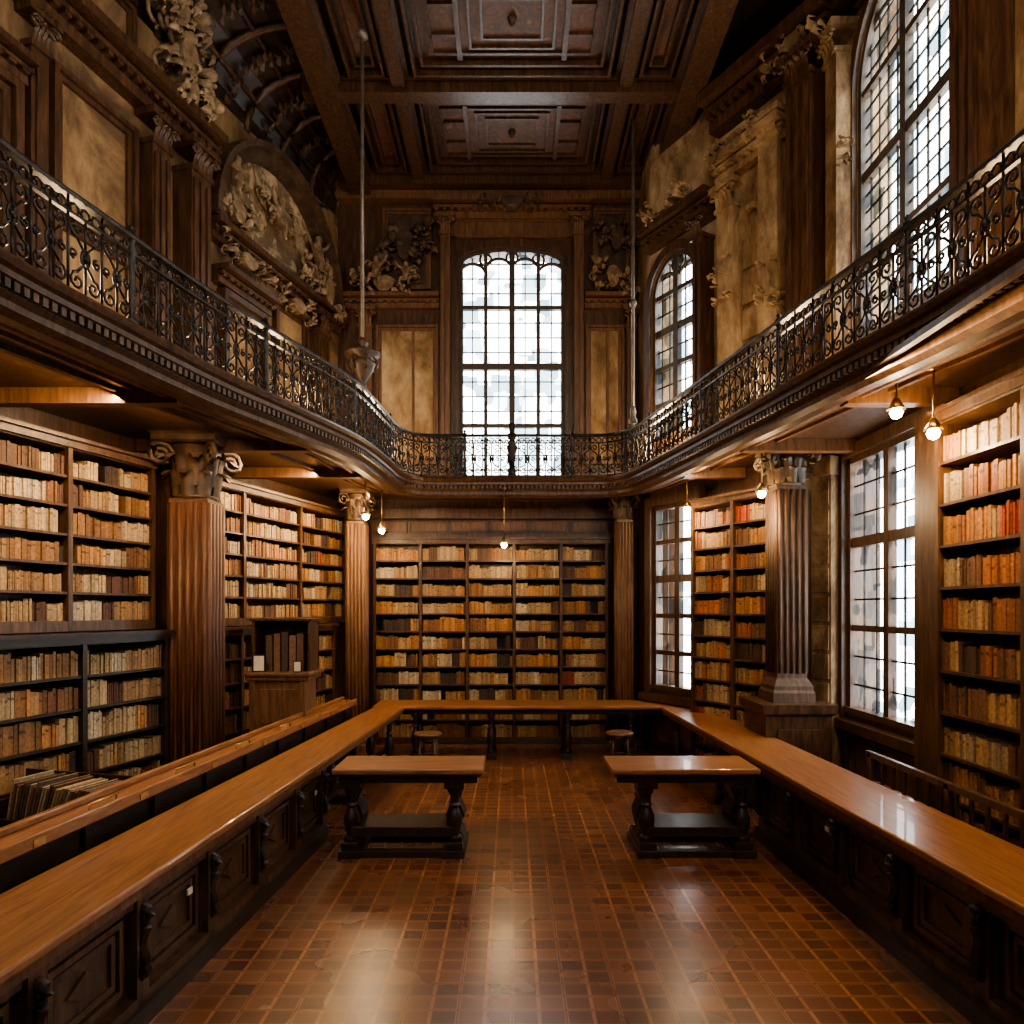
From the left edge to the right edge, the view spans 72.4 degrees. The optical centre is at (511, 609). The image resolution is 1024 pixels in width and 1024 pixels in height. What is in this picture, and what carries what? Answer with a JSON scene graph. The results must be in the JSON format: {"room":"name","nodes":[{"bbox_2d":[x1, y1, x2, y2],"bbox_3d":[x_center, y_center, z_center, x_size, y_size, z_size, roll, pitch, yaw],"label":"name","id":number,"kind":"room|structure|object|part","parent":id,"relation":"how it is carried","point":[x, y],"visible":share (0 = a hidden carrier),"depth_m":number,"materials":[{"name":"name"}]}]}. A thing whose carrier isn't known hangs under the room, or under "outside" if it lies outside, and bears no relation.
{"room":"library","nodes":[
{"label":"library","id":0,"kind":"room"},
{"bbox_2d":[0,0,337,698],"bbox_3d":[-3.944,-2.350,6.971,0.350,8.700,8.139,0,0,15],"label":"wall","id":1,"kind":"structure","parent":0,"point":[12,22],"depth_m":6.97,"materials":[{"name":"brown wood"}]},
{"bbox_2d":[0,0,308,408],"bbox_3d":[-3.769,-3.875,6.492,0.240,4.150,7.107,0,0,15],"label":"panelling","id":2,"kind":"object","parent":1,"relation":"attached to","point":[94,149],"visible":0.45,"depth_m":6.52,"materials":[{"name":"brown wood"}]},
{"bbox_2d":[12,0,348,418],"bbox_3d":[-4.107,-3.585,3.949,1.193,3.470,13.966,0,0,8],"label":"trim","id":3,"kind":"structure","parent":1,"relation":"attached to","point":[80,26],"depth_m":7.08,"materials":[{"name":"brown wood"}]},
{"bbox_2d":[146,0,224,121],"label":"wall ornament","id":4,"kind":"object","parent":1,"relation":"attached to","point":[178,62],"depth_m":7.28,"materials":[{"name":"beige stone"}]},
{"bbox_2d":[220,225,317,326],"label":"wall ornament","id":5,"kind":"object","parent":1,"relation":"attached to","point":[243,261],"depth_m":8.74,"materials":[{"name":"beige stone"}]},
{"bbox_2d":[208,138,343,311],"bbox_3d":[-2.955,-5.210,9.201,0.380,1.420,2.836,0,0,15],"label":"relief","id":6,"kind":"object","parent":1,"relation":"attached to","point":[258,188],"visible":0.92,"depth_m":9.07,"materials":[{"name":"brown stone"}]},
{"bbox_2d":[308,258,347,323],"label":"wall ornament","id":7,"kind":"object","parent":1,"relation":"attached to","point":[325,287],"depth_m":10.18,"materials":[{"name":"beige stone"}]},
{"bbox_2d":[0,387,958,478],"bbox_3d":[-0.705,-1.640,3.700,8.230,0.120,9.520,0,0,0],"label":"trim","id":8,"kind":"structure","parent":1,"relation":"attached to","point":[9,396],"depth_m":5.41,"materials":[{"name":"brown wood"}]},
{"bbox_2d":[338,205,637,738],"bbox_3d":[-0.375,-2.350,11.025,5.250,8.700,0.350,0,0,0],"label":"wall","id":9,"kind":"structure","parent":0,"point":[349,215],"depth_m":10.85,"materials":[{"name":"brown wood"}]},
{"bbox_2d":[348,215,437,294],"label":"wall ornament","id":10,"kind":"object","parent":9,"relation":"attached to","point":[408,249],"depth_m":10.68,"materials":[{"name":"brown wood"}]},
{"bbox_2d":[364,254,390,281],"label":"sculpture","id":11,"kind":"object","parent":10,"relation":"attached to","point":[376,265],"depth_m":10.50,"materials":[{"name":"brown stone"}]},
{"bbox_2d":[394,260,417,283],"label":"sculpture","id":12,"kind":"object","parent":10,"relation":"attached to","point":[405,270],"depth_m":10.51,"materials":[{"name":"brown stone"}]},
{"bbox_2d":[335,163,639,474],"bbox_3d":[-0.362,-4.265,10.650,4.675,4.830,0.400,0,0,0],"label":"trim","id":13,"kind":"structure","parent":9,"relation":"attached to","point":[561,214],"depth_m":10.69,"materials":[{"name":"brown wood"}]},
{"bbox_2d":[376,208,630,464],"bbox_3d":[-0.125,-4.225,10.820,3.950,3.950,0.060,0,0,0],"label":"wall panel","id":14,"kind":"object","parent":9,"relation":"attached to","point":[407,371],"visible":0.77,"depth_m":10.84,"materials":[{"name":"brown wood"}]},
{"bbox_2d":[477,190,543,212],"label":"wall ornament","id":15,"kind":"object","parent":9,"relation":"attached to","point":[511,203],"depth_m":10.49,"materials":[{"name":"brown wood"}]},
{"bbox_2d":[463,254,560,474],"bbox_3d":[0.000,-3.785,10.920,1.640,3.670,0.001,0,0,0],"label":"glass","id":16,"kind":"object","parent":9,"relation":"attached to","point":[545,388],"visible":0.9,"depth_m":10.92,"materials":[{"name":"white glass"}]},
{"bbox_2d":[451,238,572,474],"bbox_3d":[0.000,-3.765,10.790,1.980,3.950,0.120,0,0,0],"label":"window frame","id":17,"kind":"structure","parent":9,"relation":"attached to","point":[502,242],"depth_m":10.80,"materials":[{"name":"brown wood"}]},
{"bbox_2d":[463,254,560,474],"bbox_3d":[0.000,-3.776,10.918,1.640,3.652,0.015,0,0,0],"label":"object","id":18,"kind":"object","parent":9,"relation":"attached to","point":[498,264],"visible":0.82,"depth_m":10.91,"materials":[{"name":"metal"}]},
{"bbox_2d":[588,218,640,295],"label":"wall ornament","id":19,"kind":"object","parent":9,"relation":"attached to","point":[614,235],"depth_m":10.67,"materials":[{"name":"brown wood"}]},
{"bbox_2d":[344,402,947,807],"bbox_3d":[1.434,0.200,9.110,8.264,3.600,3.216,0,0,43],"label":"trim","id":20,"kind":"structure","parent":9,"relation":"attached to","point":[423,522],"depth_m":7.10,"materials":[{"name":"brown wood"}]},
{"bbox_2d":[0,240,1023,499],"bbox_3d":[-0.700,-1.720,3.961,8.280,0.260,13.758,0,0,0],"label":"gallery balcony","id":21,"kind":"object","parent":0,"point":[42,316],"visible":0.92,"depth_m":5.28,"materials":[{"name":"brown wood"}]},
{"bbox_2d":[0,342,119,391],"bbox_3d":[-3.102,-1.680,4.838,0.151,0.040,0.990,0,0,15],"label":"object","id":22,"kind":"object","parent":21,"relation":"attached to","point":[36,359],"depth_m":4.83,"materials":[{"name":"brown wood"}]},
{"bbox_2d":[154,407,205,424],"bbox_3d":[-2.788,-1.680,5.984,0.150,0.040,0.550,0,0,15],"label":"beam","id":23,"kind":"structure","parent":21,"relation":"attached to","point":[171,410],"depth_m":6.00,"materials":[{"name":"brown wood"}]},
{"bbox_2d":[264,453,316,470],"bbox_3d":[-2.427,-1.680,7.864,0.153,0.040,0.952,0,0,15],"label":"beam","id":24,"kind":"structure","parent":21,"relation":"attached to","point":[294,461],"depth_m":7.88,"materials":[{"name":"brown wood"}]},
{"bbox_2d":[337,479,371,490],"bbox_3d":[-2.053,-1.680,9.305,0.111,0.040,0.861,0,0,15],"label":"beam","id":25,"kind":"structure","parent":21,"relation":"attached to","point":[344,480],"depth_m":9.11,"materials":[{"name":"brown wood"}]},
{"bbox_2d":[361,482,370,519],"bbox_3d":[-1.860,-1.420,8.900,0.130,0.560,0.127,0,0,0],"label":"pendant light","id":26,"kind":"object","parent":21,"relation":"attached to","point":[365,512],"visible":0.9,"depth_m":8.88,"materials":[{"name":"white glass"}]},
{"bbox_3d":[-1.860,-1.185,8.900,0.090,0.090,0.090,0,0,0],"label":"bulb","id":27,"kind":"part","parent":26,"relation":"part of","materials":[{"name":"beige glass"}]},
{"bbox_2d":[377,489,385,533],"bbox_3d":[-1.750,-1.360,9.400,0.130,0.680,0.127,0,0,0],"label":"pendant light","id":28,"kind":"object","parent":21,"relation":"attached to","point":[381,527],"visible":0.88,"depth_m":9.38,"materials":[{"name":"white glass"}]},
{"bbox_3d":[-1.750,-1.065,9.400,0.090,0.090,0.090,0,0,0],"label":"bulb","id":29,"kind":"part","parent":28,"relation":"part of","materials":[{"name":"beige glass"}]},
{"bbox_2d":[500,488,507,547],"bbox_3d":[-0.110,-1.280,9.750,0.130,0.840,0.127,0,0,0],"label":"pendant light","id":30,"kind":"object","parent":21,"relation":"attached to","point":[504,542],"visible":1,"depth_m":9.74,"materials":[{"name":"gold metal"}]},
{"bbox_2d":[0,128,1023,476],"bbox_3d":[-0.022,-2.190,3.449,5.564,0.680,12.764,0,0,0],"label":"balcony railing","id":31,"kind":"object","parent":21,"relation":"on","point":[376,411],"visible":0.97,"depth_m":5.20,"materials":[{"name":"metal"}]},
{"bbox_2d":[507,421,516,474],"bbox_3d":[0.000,-2.255,9.820,0.150,0.810,0.146,0,0,0],"label":"newel post","id":32,"kind":"object","parent":21,"relation":"on","point":[511,448],"visible":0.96,"depth_m":9.78,"materials":[{"name":"metal"}]},
{"bbox_2d":[682,479,691,512],"bbox_3d":[2.150,-1.445,8.600,0.130,0.510,0.127,0,0,0],"label":"pendant light","id":33,"kind":"object","parent":21,"relation":"attached to","point":[686,505],"visible":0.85,"depth_m":8.58,"materials":[{"name":"white glass"}]},
{"bbox_3d":[2.150,-1.235,8.600,0.090,0.090,0.090,0,0,0],"label":"bulb","id":34,"kind":"part","parent":33,"relation":"part of","materials":[{"name":"beige glass"}]},
{"bbox_2d":[664,453,747,473],"bbox_3d":[2.187,-1.680,7.988,0.050,0.040,1.250,0,0,-30],"label":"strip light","id":35,"kind":"object","parent":21,"relation":"attached to","point":[741,454],"visible":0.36,"depth_m":7.52,"materials":[{"name":"brown wood"}]},
{"bbox_2d":[755,453,767,497],"bbox_3d":[2.550,-1.420,7.150,0.130,0.560,0.127,0,0,0],"label":"pendant light","id":36,"kind":"object","parent":21,"relation":"attached to","point":[761,491],"visible":0.91,"depth_m":7.12,"materials":[{"name":"white glass"}]},
{"bbox_3d":[2.550,-1.185,7.150,0.090,0.090,0.090,0,0,0],"label":"bulb","id":37,"kind":"part","parent":36,"relation":"part of","materials":[{"name":"beige glass"}]},
{"bbox_2d":[886,383,906,418],"bbox_3d":[2.800,-1.545,5.100,0.130,0.310,0.127,0,0,0],"label":"pendant light","id":38,"kind":"object","parent":21,"relation":"attached to","point":[896,408],"visible":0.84,"depth_m":5.08,"materials":[{"name":"white glass"}]},
{"bbox_3d":[2.800,-1.435,5.100,0.090,0.090,0.090,0,0,0],"label":"bulb","id":39,"kind":"part","parent":38,"relation":"part of","materials":[{"name":"beige glass"}]},
{"bbox_2d":[923,367,943,439],"bbox_3d":[2.950,-1.445,4.900,0.130,0.510,0.127,0,0,0],"label":"pendant light","id":40,"kind":"object","parent":21,"relation":"attached to","point":[933,428],"visible":0.93,"depth_m":4.89,"materials":[{"name":"gold metal"}]},
{"bbox_3d":[2.950,-1.235,4.900,0.090,0.090,0.090,0,0,0],"label":"bulb","id":41,"kind":"part","parent":40,"relation":"part of","materials":[{"name":"beige glass"}]},
{"bbox_2d":[864,259,1023,373],"bbox_3d":[2.500,-1.680,3.650,0.050,0.040,2.900,0,0,0],"label":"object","id":42,"kind":"object","parent":21,"relation":"attached to","point":[1017,270],"visible":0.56,"depth_m":3.92,"materials":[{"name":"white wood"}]},
{"bbox_2d":[149,739,971,1023],"bbox_3d":[-0.700,2.060,3.950,9.200,0.120,14.700,0,0,0],"label":"floor","id":43,"kind":"structure","parent":0,"point":[550,914],"depth_m":4.35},
{"bbox_2d":[0,768,133,827],"bbox_3d":[-3.250,1.593,5.000,1.000,0.813,0.400,0,0,15],"label":"books","id":44,"kind":"object","parent":43,"relation":"on","point":[40,790],"visible":0.32,"depth_m":4.89,"materials":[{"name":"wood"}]},
{"bbox_2d":[0,629,175,798],"bbox_3d":[-4.014,1.095,4.974,0.550,1.810,3.830,0,0,15],"label":"bookcase","id":45,"kind":"object","parent":43,"relation":"on","point":[77,701],"visible":0.7,"depth_m":5.88,"materials":[{"name":"black wood"}]},
{"bbox_2d":[0,416,158,633],"bbox_3d":[-4.086,-0.635,4.994,0.400,1.630,3.830,0,0,15],"label":"bookcase","id":46,"kind":"object","parent":45,"relation":"on","point":[78,515],"visible":1,"depth_m":5.89,"materials":[{"name":"brown wood"}]},
{"bbox_2d":[0,696,356,893],"bbox_3d":[-2.375,1.547,4.957,0.210,0.906,7.924,0,0,4],"label":"ledge","id":47,"kind":"object","parent":43,"relation":"on","point":[31,846],"visible":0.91,"depth_m":4.46,"materials":[{"name":"brown wood"}]},
{"bbox_2d":[146,430,242,762],"bbox_3d":[-3.130,0.150,6.950,0.725,3.700,0.725,0,0,0],"label":"column","id":48,"kind":"structure","parent":43,"relation":"on","point":[195,512],"depth_m":6.76,"materials":[{"name":"brown wood"}]},
{"bbox_2d":[0,707,404,1023],"bbox_3d":[-1.877,1.640,4.938,0.650,0.720,8.746,0,0,4],"label":"counter","id":49,"kind":"object","parent":43,"relation":"on","point":[113,932],"visible":0.91,"depth_m":3.70,"materials":[{"name":"brown wood"}]},
{"bbox_2d":[152,623,339,740],"bbox_3d":[-3.095,1.095,8.481,0.470,1.810,3.180,0,0,15],"label":"bookcase","id":50,"kind":"object","parent":43,"relation":"on","point":[238,639],"visible":0.17,"depth_m":7.97,"materials":[{"name":"brown wood"}]},
{"bbox_2d":[156,463,345,627],"bbox_3d":[-3.073,-0.635,8.693,0.400,1.630,3.600,0,0,15],"label":"bookcase","id":51,"kind":"object","parent":50,"relation":"on","point":[285,554],"visible":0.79,"depth_m":8.70,"materials":[{"name":"brown wood"}]},
{"bbox_2d":[220,492,341,617],"bbox_3d":[-3.041,-0.618,8.684,0.175,1.413,3.465,0,0,15],"label":"books","id":52,"kind":"object","parent":51,"relation":"on","point":[283,559],"depth_m":8.89,"materials":[{"name":"beige paper"}]},
{"bbox_2d":[225,635,331,740],"bbox_3d":[-3.029,1.113,8.463,0.175,1.592,3.045,0,0,15],"label":"books","id":53,"kind":"object","parent":50,"relation":"on","point":[238,648],"depth_m":7.94,"materials":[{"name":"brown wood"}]},
{"bbox_2d":[242,618,323,731],"bbox_3d":[-2.520,1.045,7.750,0.734,1.910,0.572,0,0,0],"label":"tall cabinet","id":54,"kind":"object","parent":43,"relation":"on","point":[284,673],"visible":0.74,"depth_m":7.61,"materials":[{"name":"brown wood"}]},
{"bbox_2d":[266,631,307,670],"bbox_3d":[-2.485,0.455,7.775,0.410,0.430,0.250,0,0,0],"label":"books","id":55,"kind":"object","parent":54,"relation":"on","point":[283,648],"depth_m":7.65,"materials":[{"name":"brown leather"}]},
{"bbox_2d":[338,488,375,752],"bbox_3d":[-2.200,0.150,9.950,0.496,3.700,0.496,0,0,0],"label":"column","id":56,"kind":"structure","parent":43,"relation":"on","point":[356,527],"depth_m":9.81,"materials":[{"name":"brown wood"}]},
{"bbox_2d":[332,756,485,858],"bbox_3d":[-0.840,1.640,5.890,1.220,0.720,0.540,0,0,0],"label":"table","id":57,"kind":"object","parent":43,"relation":"on","point":[362,827],"visible":1,"depth_m":5.67,"materials":[{"name":"brown wood"}]},
{"bbox_2d":[414,730,441,755],"bbox_3d":[-1.050,1.766,8.750,0.360,0.472,0.360,0,0,0],"label":"wooden stool","id":58,"kind":"object","parent":43,"relation":"on","point":[433,734],"visible":0.81,"depth_m":8.66,"materials":[{"name":"brown wood"}]},
{"bbox_2d":[370,537,610,742],"bbox_3d":[-0.320,0.455,10.640,3.600,3.090,0.400,0,0,0],"label":"bookcase","id":59,"kind":"object","parent":43,"relation":"on","point":[455,618],"visible":0.85,"depth_m":10.53,"materials":[{"name":"brown wood"}]},
{"bbox_2d":[372,700,681,759],"bbox_3d":[0.208,1.640,9.640,4.136,0.720,0.680,0,0,0],"label":"table","id":60,"kind":"object","parent":43,"relation":"on","point":[416,708],"visible":0.85,"depth_m":9.39,"materials":[{"name":"brown wood"}]},
{"bbox_2d":[605,730,633,755],"bbox_3d":[1.350,1.766,8.800,0.360,0.472,0.360,0,0,0],"label":"wooden stool","id":61,"kind":"object","parent":43,"relation":"on","point":[625,734],"visible":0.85,"depth_m":8.71,"materials":[{"name":"brown wood"}]},
{"bbox_2d":[608,494,639,749],"bbox_3d":[1.620,0.150,10.150,0.447,3.700,0.447,0,0,0],"label":"column","id":62,"kind":"structure","parent":43,"relation":"on","point":[623,508],"depth_m":10.03,"materials":[{"name":"brown wood"}]},
{"bbox_2d":[603,756,760,858],"bbox_3d":[1.400,1.640,5.890,1.200,0.720,0.540,0,0,0],"label":"table","id":63,"kind":"object","parent":43,"relation":"on","point":[730,827],"visible":1,"depth_m":5.68,"materials":[{"name":"brown wood"}]},
{"bbox_2d":[688,485,768,755],"bbox_3d":[2.682,0.315,8.261,0.350,3.370,1.410,0,0,-30],"label":"bookcase","id":64,"kind":"object","parent":43,"relation":"on","point":[728,529],"visible":0.59,"depth_m":8.34,"materials":[{"name":"brown wood"}]},
{"bbox_2d":[739,453,838,797],"bbox_3d":[2.880,0.150,7.350,0.759,3.700,0.759,0,0,0],"label":"column","id":65,"kind":"structure","parent":43,"relation":"on","point":[786,708],"depth_m":7.18,"materials":[{"name":"brown wood"}]},
{"bbox_2d":[807,455,841,766],"bbox_3d":[3.293,0.200,7.373,0.200,3.600,0.280,0,0,-30],"label":"wall","id":66,"kind":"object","parent":43,"relation":"on","point":[824,477],"visible":0.78,"depth_m":7.29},
{"bbox_2d":[661,707,1023,1023],"bbox_3d":[2.428,1.640,4.946,0.610,0.720,8.716,0,0,-2],"label":"counter","id":67,"kind":"object","parent":43,"relation":"on","point":[942,894],"visible":0.89,"depth_m":4.12,"materials":[{"name":"brown wood"}]},
{"bbox_2d":[865,750,1023,848],"bbox_3d":[2.985,1.565,4.600,0.270,0.870,2.100,0,0,0],"label":"railing","id":68,"kind":"object","parent":43,"relation":"on","point":[950,792],"visible":0.44,"depth_m":4.59,"materials":[{"name":"brown wood"}]},
{"bbox_2d":[925,367,1023,847],"bbox_3d":[3.265,0.140,3.400,0.350,3.220,3.680,0,0,0],"label":"bookcase","id":69,"kind":"object","parent":43,"relation":"on","point":[979,449],"visible":0.84,"depth_m":4.79,"materials":[{"name":"brown wood"}]},
{"bbox_2d":[317,0,804,162],"bbox_3d":[-0.700,-6.800,3.950,9.200,0.200,14.700,0,0,0],"label":"ceiling","id":70,"kind":"structure","parent":0,"point":[752,20],"depth_m":8.12,"materials":[{"name":"black wood"}]},
{"bbox_2d":[344,27,379,387],"bbox_3d":[-1.680,-4.485,7.850,0.400,4.030,0.400,0,0,0],"label":"hanging lantern","id":71,"kind":"object","parent":70,"relation":"hanging from","point":[361,357],"visible":0.91,"depth_m":7.83,"materials":[{"name":"metal"}]},
{"bbox_3d":[-1.680,-4.785,7.850,0.140,3.430,0.140,0,0,0],"label":"suspension rod","id":72,"kind":"part","parent":71,"relation":"part of","materials":[{"name":"metal"}]},
{"bbox_2d":[276,0,738,194],"bbox_3d":[-0.050,-6.510,3.925,5.100,0.380,13.850,0,0,0],"label":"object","id":73,"kind":"structure","parent":70,"relation":"attached to","point":[325,85],"depth_m":8.65,"materials":[{"name":"brown wood"}]},
{"bbox_2d":[324,0,694,172],"bbox_3d":[-0.025,-6.600,4.150,3.950,0.200,12.500,0,0,0],"label":"panels","id":74,"kind":"object","parent":70,"relation":"attached to","point":[445,38],"depth_m":8.44,"materials":[{"name":"brown wood"}]},
{"bbox_2d":[629,117,637,425],"bbox_3d":[1.600,-4.470,9.250,0.120,4.060,0.120,0,0,0],"label":"hanging rod","id":75,"kind":"object","parent":70,"relation":"hanging from","point":[633,420],"visible":1,"depth_m":9.23,"materials":[{"name":"metal"}]},
{"bbox_2d":[638,152,673,750],"bbox_3d":[2.125,-2.350,10.375,0.350,8.700,0.950,0,0,0],"label":"wall","id":76,"kind":"structure","parent":0,"point":[643,259],"depth_m":10.46,"materials":[{"name":"brown wood"}]},
{"bbox_2d":[650,67,842,767],"bbox_3d":[2.852,-2.350,8.688,0.350,8.700,3.002,0,0,-30],"label":"wall","id":77,"kind":"structure","parent":0,"point":[684,160],"depth_m":9.05,"materials":[{"name":"brown wood"}]},
{"bbox_2d":[659,511,662,539],"bbox_3d":[2.087,-1.186,9.803,0.005,0.395,0.061,0,0,-30],"label":"glass","id":78,"kind":"object","parent":77,"relation":"attached to","point":[660,512],"depth_m":9.81,"materials":[{"name":"grey glass"}]},
{"bbox_2d":[661,583,663,594],"bbox_3d":[2.102,-0.294,9.776,0.005,0.154,0.041,0,0,-30],"label":"glass","id":79,"kind":"object","parent":77,"relation":"attached to","point":[662,584],"depth_m":9.78,"materials":[{"name":"grey glass"}]},
{"bbox_2d":[658,298,667,325],"bbox_3d":[2.107,-4.161,9.768,0.005,0.317,0.183,0,0,-30],"label":"glass","id":80,"kind":"object","parent":77,"relation":"attached to","point":[664,301],"depth_m":9.75,"materials":[{"name":"beige glass"}]},
{"bbox_2d":[661,567,665,574],"bbox_3d":[2.112,-0.542,9.759,0.005,0.097,0.081,0,0,-30],"label":"glass","id":81,"kind":"object","parent":77,"relation":"attached to","point":[663,572],"depth_m":9.75,"materials":[{"name":"grey glass"}]},
{"bbox_2d":[638,238,691,456],"bbox_3d":[2.143,-3.580,9.446,0.120,2.780,1.240,0,0,-30],"label":"window frame","id":82,"kind":"structure","parent":77,"relation":"attached to","point":[681,243],"depth_m":9.85,"materials":[{"name":"brown wood"}]},
{"bbox_2d":[658,334,672,398],"bbox_3d":[2.132,-3.379,9.725,0.005,0.840,0.282,0,0,-30],"label":"glass","id":83,"kind":"object","parent":77,"relation":"attached to","point":[665,361],"depth_m":9.72,"materials":[{"name":"beige glass"}]},
{"bbox_2d":[651,501,690,693],"bbox_3d":[2.253,-0.175,9.475,0.160,2.550,0.920,0,0,-30],"label":"frame","id":84,"kind":"object","parent":77,"relation":"attached to","point":[679,539],"visible":0.64,"depth_m":9.53,"materials":[{"name":"brown wood"}]},
{"bbox_2d":[650,249,691,440],"bbox_3d":[2.238,-3.600,9.501,0.160,2.500,0.949,0,0,-30],"label":"frame","id":85,"kind":"object","parent":77,"relation":"attached to","point":[658,333],"visible":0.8,"depth_m":9.52,"materials":[{"name":"paint"}]},
{"bbox_2d":[638,487,707,707],"bbox_3d":[2.158,-0.155,9.420,0.120,2.830,1.260,0,0,-30],"label":"window frame","id":86,"kind":"structure","parent":77,"relation":"attached to","point":[647,694],"depth_m":9.84,"materials":[{"name":"brown wood"}]},
{"bbox_2d":[658,255,691,433],"bbox_3d":[2.253,-3.581,9.509,0.015,2.461,0.900,0,0,-30],"label":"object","id":87,"kind":"object","parent":77,"relation":"attached to","point":[689,264],"visible":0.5,"depth_m":9.63,"materials":[{"name":"glass"}]},
{"bbox_2d":[659,509,690,684],"bbox_3d":[2.268,-0.170,9.483,0.015,2.540,0.920,0,0,-30],"label":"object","id":88,"kind":"object","parent":77,"relation":"attached to","point":[667,523],"visible":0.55,"depth_m":9.67,"materials":[{"name":"metal"}]},
{"bbox_2d":[680,255,690,263],"bbox_3d":[2.327,-4.716,9.387,0.005,0.108,0.188,0,0,-30],"label":"glass","id":89,"kind":"object","parent":77,"relation":"attached to","point":[687,257],"depth_m":9.40,"materials":[{"name":"white glass"}]},
{"bbox_2d":[680,285,691,317],"bbox_3d":[2.331,-4.135,9.379,0.005,0.357,0.206,0,0,-30],"label":"glass","id":90,"kind":"object","parent":77,"relation":"attached to","point":[689,295],"depth_m":9.35,"materials":[{"name":"white glass"}]},
{"bbox_2d":[680,328,691,375],"bbox_3d":[2.331,-3.477,9.379,0.005,0.609,0.206,0,0,-30],"label":"glass","id":91,"kind":"object","parent":77,"relation":"attached to","point":[682,346],"depth_m":9.42,"materials":[{"name":"white glass"}]},
{"bbox_2d":[682,553,690,573],"bbox_3d":[2.336,-0.623,9.371,0.005,0.276,0.150,0,0,-30],"label":"glass","id":92,"kind":"object","parent":77,"relation":"attached to","point":[682,553],"depth_m":9.42,"materials":[{"name":"white glass"}]},
{"bbox_2d":[682,581,690,620],"bbox_3d":[2.336,-0.120,9.371,0.005,0.519,0.150,0,0,-30],"label":"glass","id":93,"kind":"object","parent":77,"relation":"attached to","point":[686,607],"depth_m":9.37,"materials":[{"name":"white glass"}]},
{"bbox_2d":[635,14,858,420],"bbox_3d":[2.651,-4.104,8.375,0.426,4.508,3.266,0,0,-28],"label":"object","id":94,"kind":"structure","parent":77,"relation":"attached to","point":[763,145],"depth_m":7.86,"materials":[{"name":"beige stone"}]},
{"bbox_2d":[843,0,1023,767],"bbox_3d":[3.625,-2.350,2.150,0.350,8.700,10.300,0,0,0],"label":"wall","id":95,"kind":"structure","parent":0,"point":[1019,4],"depth_m":7.00,"materials":[{"name":"brown wood"}]},
{"bbox_2d":[129,0,863,226],"bbox_3d":[-0.684,-6.293,3.947,8.404,0.752,13.799,0,0,0],"label":"trim","id":96,"kind":"structure","parent":95,"relation":"attached to","point":[258,68],"depth_m":8.48,"materials":[{"name":"black wood"}]},
{"bbox_2d":[635,0,1014,435],"bbox_3d":[3.111,-4.175,3.484,1.469,4.650,12.968,0,0,-6],"label":"trim","id":97,"kind":"structure","parent":95,"relation":"attached to","point":[982,32],"depth_m":7.28,"materials":[{"name":"brown wood"}]},
{"bbox_2d":[844,430,913,732],"bbox_3d":[3.500,-0.250,6.500,0.160,2.600,1.440,0,0,0],"label":"frame","id":98,"kind":"object","parent":95,"relation":"attached to","point":[890,534],"visible":0.65,"depth_m":6.52,"materials":[{"name":"brown wood"}]},
{"bbox_2d":[834,407,931,755],"bbox_3d":[3.390,-0.230,6.500,0.120,2.880,1.780,0,0,0],"label":"window frame","id":99,"kind":"structure","parent":95,"relation":"attached to","point":[904,744],"depth_m":7.11,"materials":[{"name":"brown wood"}]},
{"bbox_2d":[855,443,913,720],"bbox_3d":[3.518,-0.245,6.500,0.015,2.590,1.440,0,0,0],"label":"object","id":100,"kind":"object","parent":95,"relation":"attached to","point":[905,468],"visible":0.45,"depth_m":6.73,"materials":[{"name":"metal"}]},
{"bbox_2d":[856,441,913,722],"bbox_3d":[3.520,-0.250,6.500,0.001,2.600,1.440,0,0,0],"label":"glass","id":101,"kind":"object","parent":95,"relation":"attached to","point":[898,451],"visible":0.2,"depth_m":6.39,"materials":[{"name":"white glass"}]},
{"bbox_2d":[851,0,949,343],"bbox_3d":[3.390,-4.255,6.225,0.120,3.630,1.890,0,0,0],"label":"window frame","id":102,"kind":"structure","parent":95,"relation":"attached to","point":[867,4],"depth_m":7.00,"materials":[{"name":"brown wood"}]},
{"bbox_2d":[866,0,948,330],"bbox_3d":[3.518,-4.262,6.225,0.015,3.324,1.550,0,0,0],"label":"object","id":103,"kind":"object","parent":95,"relation":"attached to","point":[916,4],"visible":0.52,"depth_m":6.37,"materials":[{"name":"glass"}]},
{"bbox_2d":[867,0,948,332],"bbox_3d":[3.520,-4.275,6.225,0.001,3.350,1.550,0,0,0],"label":"glass","id":104,"kind":"object","parent":95,"relation":"attached to","point":[933,46],"visible":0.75,"depth_m":6.14,"materials":[{"name":"white glass"}]}
]}

